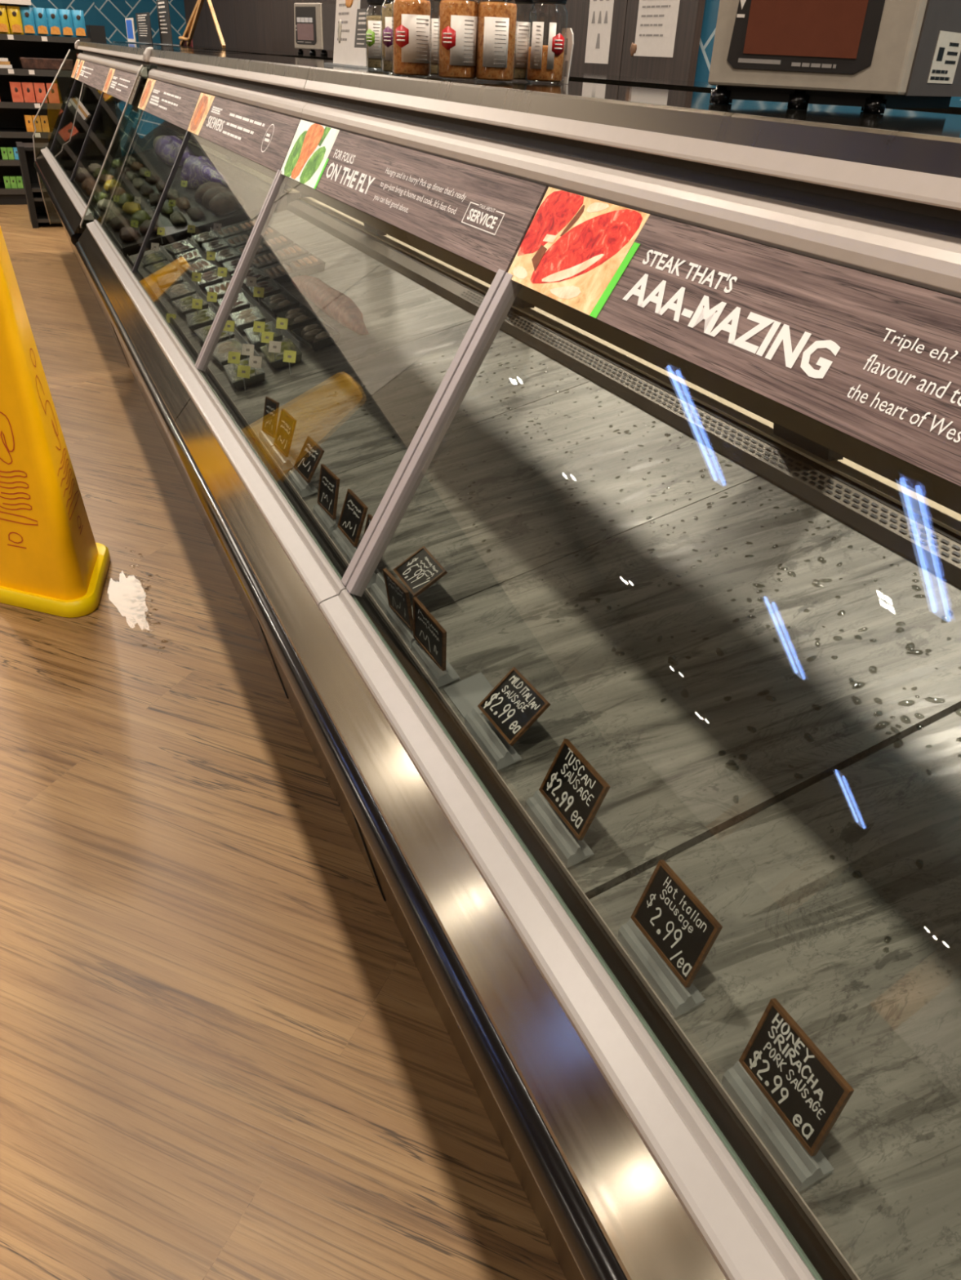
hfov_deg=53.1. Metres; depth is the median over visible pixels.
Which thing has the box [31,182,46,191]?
shelf
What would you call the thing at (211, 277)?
pack
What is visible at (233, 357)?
price card
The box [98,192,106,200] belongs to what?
pack
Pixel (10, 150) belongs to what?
carton
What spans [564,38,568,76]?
print
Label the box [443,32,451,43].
print
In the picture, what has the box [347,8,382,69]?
folded card
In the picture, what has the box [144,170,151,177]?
price card
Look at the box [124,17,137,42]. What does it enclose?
table sign
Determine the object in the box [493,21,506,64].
print
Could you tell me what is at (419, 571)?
chalkboard tag
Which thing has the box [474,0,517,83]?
spice jar
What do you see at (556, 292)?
picture
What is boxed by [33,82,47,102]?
carton
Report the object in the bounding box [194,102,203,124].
picture
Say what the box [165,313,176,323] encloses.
price card
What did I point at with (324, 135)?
picture
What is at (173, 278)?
pack
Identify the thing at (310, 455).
chalkboard tag
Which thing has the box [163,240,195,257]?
pack
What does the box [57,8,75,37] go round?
snack bag
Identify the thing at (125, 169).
pack
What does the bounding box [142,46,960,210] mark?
countertop
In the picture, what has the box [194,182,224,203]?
meat
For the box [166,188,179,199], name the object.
pack
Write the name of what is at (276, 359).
pack
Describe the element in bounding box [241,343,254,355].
price card
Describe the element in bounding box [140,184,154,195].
pack
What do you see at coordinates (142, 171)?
pack
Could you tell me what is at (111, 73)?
picture
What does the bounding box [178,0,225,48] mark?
easel
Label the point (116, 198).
price card
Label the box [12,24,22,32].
food picture
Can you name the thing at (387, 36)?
print
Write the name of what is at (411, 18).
spice jar
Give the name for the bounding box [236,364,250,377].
price card
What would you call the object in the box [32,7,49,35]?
snack bag
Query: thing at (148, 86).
picture
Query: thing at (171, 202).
price card
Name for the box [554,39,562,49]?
print
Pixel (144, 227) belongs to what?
fruit
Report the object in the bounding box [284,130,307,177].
picture
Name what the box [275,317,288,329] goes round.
price card
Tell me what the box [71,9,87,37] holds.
snack bag
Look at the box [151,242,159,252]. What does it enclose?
price card
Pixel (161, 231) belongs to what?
price card
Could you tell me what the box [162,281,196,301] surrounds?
pack
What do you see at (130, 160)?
pack
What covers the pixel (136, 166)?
pack
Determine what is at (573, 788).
chalkboard tag
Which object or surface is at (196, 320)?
pack
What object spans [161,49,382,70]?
countertop
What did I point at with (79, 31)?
food picture
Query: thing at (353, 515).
chalkboard tag
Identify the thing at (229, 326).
price card
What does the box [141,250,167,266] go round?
pack
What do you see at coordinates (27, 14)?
snack bag
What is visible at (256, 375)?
pack
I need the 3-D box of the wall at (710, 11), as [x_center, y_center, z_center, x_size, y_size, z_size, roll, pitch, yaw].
[0.540,-2.543,3.222,0.100,3.523,17.000,-11,34,-22]
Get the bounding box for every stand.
[327,0,360,66]
[555,27,573,84]
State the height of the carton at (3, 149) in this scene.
0.084 m
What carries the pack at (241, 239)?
in the display case at (623, 1107)
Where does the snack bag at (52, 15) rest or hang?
on the shelving unit at (13, 129)
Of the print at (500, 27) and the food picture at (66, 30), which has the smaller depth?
the print at (500, 27)
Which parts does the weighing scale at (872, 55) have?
plate, rating plate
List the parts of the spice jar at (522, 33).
lid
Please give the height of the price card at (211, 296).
0.058 m
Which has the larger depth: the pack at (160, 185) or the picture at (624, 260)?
the pack at (160, 185)
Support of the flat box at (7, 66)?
on the shelving unit at (13, 129)
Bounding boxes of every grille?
[286,200,960,589]
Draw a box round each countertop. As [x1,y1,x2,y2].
[75,40,257,61]
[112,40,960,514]
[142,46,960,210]
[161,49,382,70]
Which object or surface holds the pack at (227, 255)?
in the display case at (623, 1107)
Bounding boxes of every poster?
[584,0,613,63]
[630,0,679,57]
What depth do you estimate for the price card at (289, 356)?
2.28 m
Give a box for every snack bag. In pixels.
[0,5,10,34]
[6,5,24,35]
[19,6,36,35]
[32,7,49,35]
[45,8,62,36]
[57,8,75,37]
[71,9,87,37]
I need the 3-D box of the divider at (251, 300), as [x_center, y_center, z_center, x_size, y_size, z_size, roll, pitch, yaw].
[-0.793,-1.144,3.074,0.004,0.020,1.600,-11,34,-22]
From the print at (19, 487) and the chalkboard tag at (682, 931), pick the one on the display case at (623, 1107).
the chalkboard tag at (682, 931)
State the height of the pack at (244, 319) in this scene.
0.040 m
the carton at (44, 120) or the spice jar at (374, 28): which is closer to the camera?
the spice jar at (374, 28)
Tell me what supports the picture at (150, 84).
attached to the display case at (623, 1107)
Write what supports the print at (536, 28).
on the spice jar at (544, 63)
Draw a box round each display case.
[32,48,301,367]
[75,63,960,1279]
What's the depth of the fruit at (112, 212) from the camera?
4.33 m
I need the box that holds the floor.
[0,204,566,1279]
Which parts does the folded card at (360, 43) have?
panel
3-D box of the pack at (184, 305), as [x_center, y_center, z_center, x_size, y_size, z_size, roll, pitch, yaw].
[-0.882,-1.013,2.914,0.080,0.040,0.150,-14,35,-25]
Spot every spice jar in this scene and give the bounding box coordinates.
[365,0,393,70]
[380,1,393,73]
[391,0,431,77]
[426,0,442,76]
[437,0,478,80]
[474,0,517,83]
[502,0,535,81]
[525,0,567,84]
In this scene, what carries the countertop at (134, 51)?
on the display case at (104, 91)
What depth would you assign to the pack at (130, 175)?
5.15 m
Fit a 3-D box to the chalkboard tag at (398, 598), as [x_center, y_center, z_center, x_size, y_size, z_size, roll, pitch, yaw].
[-0.105,-0.050,1.366,0.036,0.085,0.100,-11,34,-22]
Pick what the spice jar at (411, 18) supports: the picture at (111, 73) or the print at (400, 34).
the print at (400, 34)
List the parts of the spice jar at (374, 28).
lid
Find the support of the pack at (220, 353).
in the display case at (623, 1107)
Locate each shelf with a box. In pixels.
[22,142,48,151]
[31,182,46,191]
[32,191,51,201]
[36,213,61,222]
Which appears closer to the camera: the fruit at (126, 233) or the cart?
the fruit at (126, 233)
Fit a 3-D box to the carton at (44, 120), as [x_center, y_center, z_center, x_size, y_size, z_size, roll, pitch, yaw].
[-3.445,-4.085,7.598,0.052,0.114,0.062,-11,34,-22]
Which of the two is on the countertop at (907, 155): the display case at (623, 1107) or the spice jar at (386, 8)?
the spice jar at (386, 8)
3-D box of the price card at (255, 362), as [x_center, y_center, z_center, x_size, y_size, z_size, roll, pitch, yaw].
[-0.534,-0.645,2.286,0.031,0.058,0.012,9,32,10]
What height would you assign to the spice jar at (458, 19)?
0.131 m
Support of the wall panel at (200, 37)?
attached to the wall at (710, 11)
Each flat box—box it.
[0,57,8,61]
[0,61,10,65]
[0,64,12,68]
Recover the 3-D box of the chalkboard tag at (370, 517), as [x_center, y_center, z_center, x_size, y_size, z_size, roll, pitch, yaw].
[-0.176,-0.149,1.515,0.043,0.092,0.104,-11,34,-22]
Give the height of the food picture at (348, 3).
0.034 m
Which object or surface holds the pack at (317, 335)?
in the display case at (623, 1107)
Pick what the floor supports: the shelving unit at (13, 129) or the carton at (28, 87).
the shelving unit at (13, 129)
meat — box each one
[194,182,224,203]
[201,186,231,208]
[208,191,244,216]
[291,275,368,334]
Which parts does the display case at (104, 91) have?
panel, bumper rail, glass, panel, glass, bumper rail, glass, sign moulding, sill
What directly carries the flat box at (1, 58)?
on the flat box at (1, 62)
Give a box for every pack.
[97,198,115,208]
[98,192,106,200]
[103,179,119,191]
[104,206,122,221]
[106,173,113,181]
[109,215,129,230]
[111,159,119,168]
[112,186,125,197]
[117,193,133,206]
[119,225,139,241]
[120,164,131,173]
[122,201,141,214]
[124,155,136,164]
[124,171,137,181]
[130,161,143,170]
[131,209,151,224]
[132,177,145,188]
[139,167,149,177]
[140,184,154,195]
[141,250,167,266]
[144,260,177,279]
[145,173,159,183]
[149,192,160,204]
[155,180,166,191]
[155,270,183,291]
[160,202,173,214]
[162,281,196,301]
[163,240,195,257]
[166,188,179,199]
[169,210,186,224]
[170,293,208,317]
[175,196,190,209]
[175,248,202,265]
[180,258,216,275]
[185,306,215,333]
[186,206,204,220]
[191,230,218,247]
[193,324,234,343]
[196,269,223,290]
[200,238,228,252]
[204,280,230,303]
[211,337,249,367]
[213,224,244,239]
[214,247,240,266]
[217,292,249,316]
[222,257,253,275]
[222,357,265,389]
[223,232,249,248]
[229,306,265,333]
[230,266,270,289]
[234,242,269,256]
[235,217,257,232]
[244,320,282,350]
[245,225,279,239]
[247,279,280,302]
[251,250,283,270]
[259,261,299,284]
[259,290,299,316]
[259,337,302,369]
[261,234,293,250]
[271,243,308,261]
[275,305,316,333]
[285,253,325,275]
[290,320,340,351]
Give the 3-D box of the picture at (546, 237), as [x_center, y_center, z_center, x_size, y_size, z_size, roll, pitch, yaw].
[0.076,-0.437,1.046,0.004,0.009,0.024,-13,35,-24]
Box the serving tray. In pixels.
[18,56,73,70]
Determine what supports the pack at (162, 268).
in the display case at (623, 1107)
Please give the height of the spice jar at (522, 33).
0.131 m
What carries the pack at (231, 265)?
in the display case at (623, 1107)
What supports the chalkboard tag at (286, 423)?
on the display case at (623, 1107)
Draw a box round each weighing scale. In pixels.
[293,3,336,55]
[707,0,960,113]
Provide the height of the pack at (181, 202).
0.041 m
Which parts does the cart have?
panel, panel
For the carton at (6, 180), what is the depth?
7.66 m
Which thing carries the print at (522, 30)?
attached to the spice jar at (522, 33)
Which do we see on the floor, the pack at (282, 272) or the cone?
the cone
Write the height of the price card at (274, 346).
0.058 m
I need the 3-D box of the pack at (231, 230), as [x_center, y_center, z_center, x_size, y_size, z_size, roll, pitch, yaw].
[-0.948,-1.530,3.617,0.088,0.045,0.165,-11,34,-22]
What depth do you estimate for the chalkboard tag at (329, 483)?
1.66 m
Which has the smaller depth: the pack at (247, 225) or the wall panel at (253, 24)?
the pack at (247, 225)
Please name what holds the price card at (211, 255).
on the pack at (202, 265)
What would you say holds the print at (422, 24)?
attached to the spice jar at (411, 18)
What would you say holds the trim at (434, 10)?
attached to the wall at (710, 11)
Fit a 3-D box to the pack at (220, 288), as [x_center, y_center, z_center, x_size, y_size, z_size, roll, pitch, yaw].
[-0.806,-1.080,2.978,0.080,0.041,0.150,-8,33,-18]
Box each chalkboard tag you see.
[258,396,279,453]
[270,408,296,465]
[293,435,324,491]
[317,463,339,524]
[337,488,368,550]
[363,514,378,579]
[379,546,447,596]
[382,568,413,631]
[413,596,452,678]
[475,666,550,759]
[538,738,609,854]
[630,859,722,1003]
[738,998,853,1172]
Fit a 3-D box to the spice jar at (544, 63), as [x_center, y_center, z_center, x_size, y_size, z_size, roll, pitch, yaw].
[0.105,-0.947,1.503,0.060,0.131,0.062,-11,34,-22]
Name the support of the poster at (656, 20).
attached to the wall at (710, 11)
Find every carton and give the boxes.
[0,146,8,159]
[3,175,11,188]
[6,146,14,159]
[8,81,23,102]
[9,175,17,188]
[13,146,18,159]
[15,175,23,188]
[21,82,35,102]
[24,115,34,132]
[31,115,42,132]
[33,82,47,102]
[40,115,49,132]
[45,83,59,102]
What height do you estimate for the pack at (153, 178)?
0.043 m
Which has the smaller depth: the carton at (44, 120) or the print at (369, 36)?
the print at (369, 36)
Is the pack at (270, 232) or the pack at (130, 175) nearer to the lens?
the pack at (270, 232)
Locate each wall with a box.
[28,0,186,155]
[693,0,960,100]
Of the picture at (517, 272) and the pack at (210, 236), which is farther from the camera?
the pack at (210, 236)
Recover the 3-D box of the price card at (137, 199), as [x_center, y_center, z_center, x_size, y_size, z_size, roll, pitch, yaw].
[-1.542,-1.965,4.328,0.031,0.058,0.012,9,32,10]
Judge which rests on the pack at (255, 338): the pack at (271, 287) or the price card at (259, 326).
the price card at (259, 326)
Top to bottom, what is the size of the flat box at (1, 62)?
0.021 m
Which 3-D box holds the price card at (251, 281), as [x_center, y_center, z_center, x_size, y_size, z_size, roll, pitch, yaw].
[-0.682,-1.052,2.867,0.031,0.058,0.012,9,32,10]
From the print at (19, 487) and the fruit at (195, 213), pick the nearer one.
the print at (19, 487)
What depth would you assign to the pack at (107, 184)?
5.00 m
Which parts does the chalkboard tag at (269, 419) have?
wood frame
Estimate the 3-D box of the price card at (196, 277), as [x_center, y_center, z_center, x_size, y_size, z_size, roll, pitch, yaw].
[-0.894,-1.128,3.030,0.031,0.058,0.012,9,32,10]
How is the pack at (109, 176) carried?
in the display case at (104, 91)
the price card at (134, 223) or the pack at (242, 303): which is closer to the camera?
the pack at (242, 303)
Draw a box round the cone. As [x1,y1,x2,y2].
[0,225,110,617]
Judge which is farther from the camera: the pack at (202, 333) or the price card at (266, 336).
the pack at (202, 333)
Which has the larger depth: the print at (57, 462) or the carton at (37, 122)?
the carton at (37, 122)
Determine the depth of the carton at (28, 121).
7.53 m
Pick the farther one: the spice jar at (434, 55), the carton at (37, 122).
the carton at (37, 122)
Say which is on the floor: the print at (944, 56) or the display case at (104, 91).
the display case at (104, 91)
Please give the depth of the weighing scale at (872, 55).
0.97 m
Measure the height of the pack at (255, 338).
0.040 m
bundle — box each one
[152,135,195,167]
[180,155,229,188]
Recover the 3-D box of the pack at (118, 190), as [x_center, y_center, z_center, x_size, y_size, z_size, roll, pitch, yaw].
[-1.821,-2.252,4.828,0.076,0.050,0.225,-11,34,-22]
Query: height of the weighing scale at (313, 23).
0.207 m
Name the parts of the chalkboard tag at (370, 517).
wood frame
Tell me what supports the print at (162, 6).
attached to the table sign at (162, 6)
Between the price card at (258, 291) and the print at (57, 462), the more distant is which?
the price card at (258, 291)
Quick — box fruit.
[139,219,159,234]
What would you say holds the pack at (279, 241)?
in the display case at (623, 1107)
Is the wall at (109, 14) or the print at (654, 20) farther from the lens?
the wall at (109, 14)
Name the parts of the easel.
leg, leg, leg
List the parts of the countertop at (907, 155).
nose moulding, nose moulding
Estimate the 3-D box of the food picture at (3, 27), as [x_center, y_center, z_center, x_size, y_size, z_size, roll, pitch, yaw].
[-3.573,-4.581,7.184,0.072,0.054,0.003,-8,33,-18]
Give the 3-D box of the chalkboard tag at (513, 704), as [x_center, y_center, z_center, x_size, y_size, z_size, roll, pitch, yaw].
[0.033,0.091,1.156,0.071,0.073,0.098,-11,34,-22]
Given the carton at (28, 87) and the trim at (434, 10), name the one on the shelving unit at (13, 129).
the carton at (28, 87)
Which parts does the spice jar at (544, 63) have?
lid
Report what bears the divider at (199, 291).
on the display case at (623, 1107)
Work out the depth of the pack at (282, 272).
3.00 m
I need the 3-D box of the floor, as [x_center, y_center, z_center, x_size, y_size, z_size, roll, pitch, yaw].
[-6.454,0.311,1.296,15.100,0.050,17.000,-11,34,-22]
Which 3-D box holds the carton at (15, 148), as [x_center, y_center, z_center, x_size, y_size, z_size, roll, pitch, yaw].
[-3.676,-3.860,7.618,0.041,0.084,0.062,-11,34,-22]
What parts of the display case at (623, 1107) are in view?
glass, panel, bumper rail, sign moulding, panel, bumper rail, sill, sign moulding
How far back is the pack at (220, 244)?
3.45 m
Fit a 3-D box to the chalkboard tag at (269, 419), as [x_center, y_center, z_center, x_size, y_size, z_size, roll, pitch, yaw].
[-0.435,-0.452,1.985,0.032,0.098,0.107,-11,34,-22]
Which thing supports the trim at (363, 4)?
attached to the wall at (710, 11)
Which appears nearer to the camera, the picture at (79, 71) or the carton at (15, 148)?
the picture at (79, 71)
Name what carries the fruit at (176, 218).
in the display case at (104, 91)
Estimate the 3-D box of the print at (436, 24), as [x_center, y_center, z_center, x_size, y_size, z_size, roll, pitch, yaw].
[-0.071,-0.977,1.566,0.010,0.052,0.001,-1,32,-6]
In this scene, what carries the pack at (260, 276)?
in the display case at (623, 1107)
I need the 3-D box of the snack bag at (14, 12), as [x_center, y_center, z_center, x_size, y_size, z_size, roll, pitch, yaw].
[-3.492,-4.652,7.212,0.088,0.178,0.049,-12,35,-24]
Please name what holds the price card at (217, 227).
in the display case at (623, 1107)
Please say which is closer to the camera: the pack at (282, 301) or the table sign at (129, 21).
the pack at (282, 301)
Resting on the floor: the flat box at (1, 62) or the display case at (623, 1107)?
the display case at (623, 1107)
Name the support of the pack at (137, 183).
in the display case at (104, 91)
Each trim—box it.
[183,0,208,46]
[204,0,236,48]
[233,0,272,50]
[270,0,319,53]
[318,0,382,55]
[430,0,478,18]
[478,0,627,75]
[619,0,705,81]
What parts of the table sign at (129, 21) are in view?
blue panel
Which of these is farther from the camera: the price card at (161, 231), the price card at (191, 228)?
the price card at (161, 231)
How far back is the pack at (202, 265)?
3.25 m
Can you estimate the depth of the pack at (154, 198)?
4.45 m
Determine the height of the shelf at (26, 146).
0.020 m
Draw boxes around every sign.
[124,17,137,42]
[135,12,159,44]
[155,0,179,45]
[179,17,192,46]
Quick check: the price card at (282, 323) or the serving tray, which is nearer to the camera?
the price card at (282, 323)
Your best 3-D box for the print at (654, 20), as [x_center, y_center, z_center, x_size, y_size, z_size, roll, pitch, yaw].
[0.582,-2.106,3.126,0.001,0.240,0.186,-11,34,-22]
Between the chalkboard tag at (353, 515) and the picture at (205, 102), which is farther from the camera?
the picture at (205, 102)
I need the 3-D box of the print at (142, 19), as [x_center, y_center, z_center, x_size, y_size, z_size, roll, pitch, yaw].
[-2.549,-4.644,7.259,0.001,0.136,0.484,-11,34,-22]
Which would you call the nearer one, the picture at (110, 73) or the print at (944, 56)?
the print at (944, 56)
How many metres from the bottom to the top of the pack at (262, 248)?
0.045 m
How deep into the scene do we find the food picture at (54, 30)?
7.32 m
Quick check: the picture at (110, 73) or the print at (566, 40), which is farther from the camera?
the picture at (110, 73)
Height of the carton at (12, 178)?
0.084 m
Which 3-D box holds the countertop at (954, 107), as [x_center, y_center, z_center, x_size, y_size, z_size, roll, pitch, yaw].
[-0.640,-2.037,4.473,0.600,1.158,11.400,-11,34,-22]
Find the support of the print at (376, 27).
attached to the spice jar at (374, 28)
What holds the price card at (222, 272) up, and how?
on the pack at (220, 288)
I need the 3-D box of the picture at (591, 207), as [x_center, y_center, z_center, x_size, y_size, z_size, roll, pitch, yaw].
[0.121,-0.443,0.987,0.005,0.011,0.038,-15,36,-27]
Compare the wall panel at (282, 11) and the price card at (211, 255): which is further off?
the wall panel at (282, 11)
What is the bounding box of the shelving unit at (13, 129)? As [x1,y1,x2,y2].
[0,0,121,204]
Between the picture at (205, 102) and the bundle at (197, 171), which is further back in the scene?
the bundle at (197, 171)
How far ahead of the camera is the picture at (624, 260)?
0.93 m
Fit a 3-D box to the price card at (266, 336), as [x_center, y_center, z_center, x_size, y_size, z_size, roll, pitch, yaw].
[-0.535,-0.745,2.416,0.031,0.058,0.012,9,32,10]
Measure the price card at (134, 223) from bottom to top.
0.058 m
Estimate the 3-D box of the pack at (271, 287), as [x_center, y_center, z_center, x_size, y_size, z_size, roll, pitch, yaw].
[-0.654,-1.055,2.900,0.080,0.040,0.150,-9,33,-18]
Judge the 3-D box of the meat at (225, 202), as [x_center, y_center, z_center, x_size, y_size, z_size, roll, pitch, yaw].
[-1.064,-1.835,4.031,0.145,0.089,0.154,-11,34,-22]
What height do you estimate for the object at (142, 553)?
0.001 m
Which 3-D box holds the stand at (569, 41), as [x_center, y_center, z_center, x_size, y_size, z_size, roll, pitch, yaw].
[0.135,-0.933,1.535,0.003,0.076,0.032,-21,39,-34]
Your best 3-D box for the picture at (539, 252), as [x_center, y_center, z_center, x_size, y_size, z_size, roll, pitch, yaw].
[0.064,-0.421,1.058,0.012,0.025,0.018,-6,32,-14]
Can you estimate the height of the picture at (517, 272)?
0.011 m
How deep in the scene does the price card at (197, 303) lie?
2.77 m
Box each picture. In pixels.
[0,23,8,31]
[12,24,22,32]
[24,24,35,33]
[38,25,48,34]
[50,26,61,34]
[62,26,73,35]
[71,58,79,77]
[71,60,78,76]
[75,27,85,35]
[75,60,84,79]
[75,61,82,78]
[102,67,115,93]
[103,69,112,91]
[137,78,155,110]
[139,80,151,107]
[142,86,148,102]
[187,92,214,135]
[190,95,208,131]
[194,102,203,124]
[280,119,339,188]
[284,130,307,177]
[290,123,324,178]
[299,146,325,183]
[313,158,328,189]
[318,126,330,146]
[345,0,353,7]
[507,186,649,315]
[511,266,527,279]
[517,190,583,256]
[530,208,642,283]
[531,244,546,271]
[542,234,556,242]
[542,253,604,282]
[549,285,580,299]
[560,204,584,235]
[586,202,608,213]
[589,242,639,318]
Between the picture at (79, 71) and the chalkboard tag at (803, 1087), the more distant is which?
the picture at (79, 71)
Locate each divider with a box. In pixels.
[160,245,259,356]
[187,237,257,306]
[209,227,294,296]
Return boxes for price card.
[112,195,119,204]
[130,219,137,229]
[134,196,141,205]
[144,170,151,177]
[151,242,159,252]
[156,226,164,235]
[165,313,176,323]
[168,199,175,206]
[180,180,187,186]
[186,224,195,232]
[191,271,201,281]
[191,298,202,309]
[206,251,215,260]
[206,291,217,302]
[213,222,221,231]
[217,266,227,276]
[222,320,235,331]
[227,351,240,364]
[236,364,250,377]
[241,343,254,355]
[245,276,256,286]
[248,355,262,368]
[253,286,264,297]
[253,320,265,332]
[261,331,273,342]
[268,340,281,353]
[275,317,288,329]
[283,350,296,363]
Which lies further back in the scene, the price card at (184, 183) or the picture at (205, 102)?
the price card at (184, 183)
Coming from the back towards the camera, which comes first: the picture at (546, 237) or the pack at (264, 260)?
the pack at (264, 260)
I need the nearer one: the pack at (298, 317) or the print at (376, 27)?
the print at (376, 27)
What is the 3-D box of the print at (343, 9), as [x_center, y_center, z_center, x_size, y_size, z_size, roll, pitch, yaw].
[-0.291,-1.374,2.071,0.014,0.139,0.089,-11,34,-22]
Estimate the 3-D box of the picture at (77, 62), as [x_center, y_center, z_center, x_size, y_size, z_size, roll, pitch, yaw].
[-2.366,-3.338,5.609,0.044,0.086,0.122,-11,34,-22]
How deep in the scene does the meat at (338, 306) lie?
2.58 m
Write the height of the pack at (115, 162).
0.042 m
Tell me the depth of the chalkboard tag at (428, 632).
1.28 m
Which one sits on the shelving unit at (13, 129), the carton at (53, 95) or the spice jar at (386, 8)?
the carton at (53, 95)
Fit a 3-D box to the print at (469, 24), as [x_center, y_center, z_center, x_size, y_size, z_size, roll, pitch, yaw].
[-0.015,-0.873,1.401,0.020,0.052,0.002,-19,37,-31]
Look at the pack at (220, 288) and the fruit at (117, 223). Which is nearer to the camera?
the pack at (220, 288)
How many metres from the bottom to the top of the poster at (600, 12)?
0.308 m
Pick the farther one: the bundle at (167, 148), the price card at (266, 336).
the bundle at (167, 148)
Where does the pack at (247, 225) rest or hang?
in the display case at (623, 1107)
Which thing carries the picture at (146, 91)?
attached to the display case at (623, 1107)
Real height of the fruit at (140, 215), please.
0.050 m
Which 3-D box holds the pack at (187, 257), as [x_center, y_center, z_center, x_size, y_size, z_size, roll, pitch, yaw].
[-1.034,-1.351,3.405,0.080,0.041,0.150,-9,33,-19]
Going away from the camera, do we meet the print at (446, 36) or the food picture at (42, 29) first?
the print at (446, 36)
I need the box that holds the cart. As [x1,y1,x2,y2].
[15,142,61,228]
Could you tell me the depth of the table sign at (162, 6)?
6.83 m
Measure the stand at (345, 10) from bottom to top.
0.200 m
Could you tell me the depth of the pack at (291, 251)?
3.18 m
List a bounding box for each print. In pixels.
[0,411,38,548]
[30,347,83,534]
[137,14,146,35]
[157,1,167,32]
[337,3,349,40]
[356,12,368,48]
[366,33,372,41]
[373,23,380,56]
[383,32,391,41]
[396,31,404,41]
[416,18,428,59]
[433,22,439,60]
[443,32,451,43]
[464,19,475,62]
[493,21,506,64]
[516,25,528,64]
[533,25,540,65]
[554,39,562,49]
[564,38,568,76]
[639,4,670,36]
[737,57,835,68]
[929,42,959,80]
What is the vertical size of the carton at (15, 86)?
0.134 m
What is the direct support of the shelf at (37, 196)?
attached to the cart
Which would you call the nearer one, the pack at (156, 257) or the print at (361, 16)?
the print at (361, 16)
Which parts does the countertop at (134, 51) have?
nose moulding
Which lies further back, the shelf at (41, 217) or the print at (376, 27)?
the shelf at (41, 217)
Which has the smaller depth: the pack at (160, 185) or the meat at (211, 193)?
the meat at (211, 193)
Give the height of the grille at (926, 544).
0.072 m
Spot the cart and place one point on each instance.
(37, 212)
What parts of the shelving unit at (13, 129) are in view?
shelf, shelf, shelf, shelf, shelf, panel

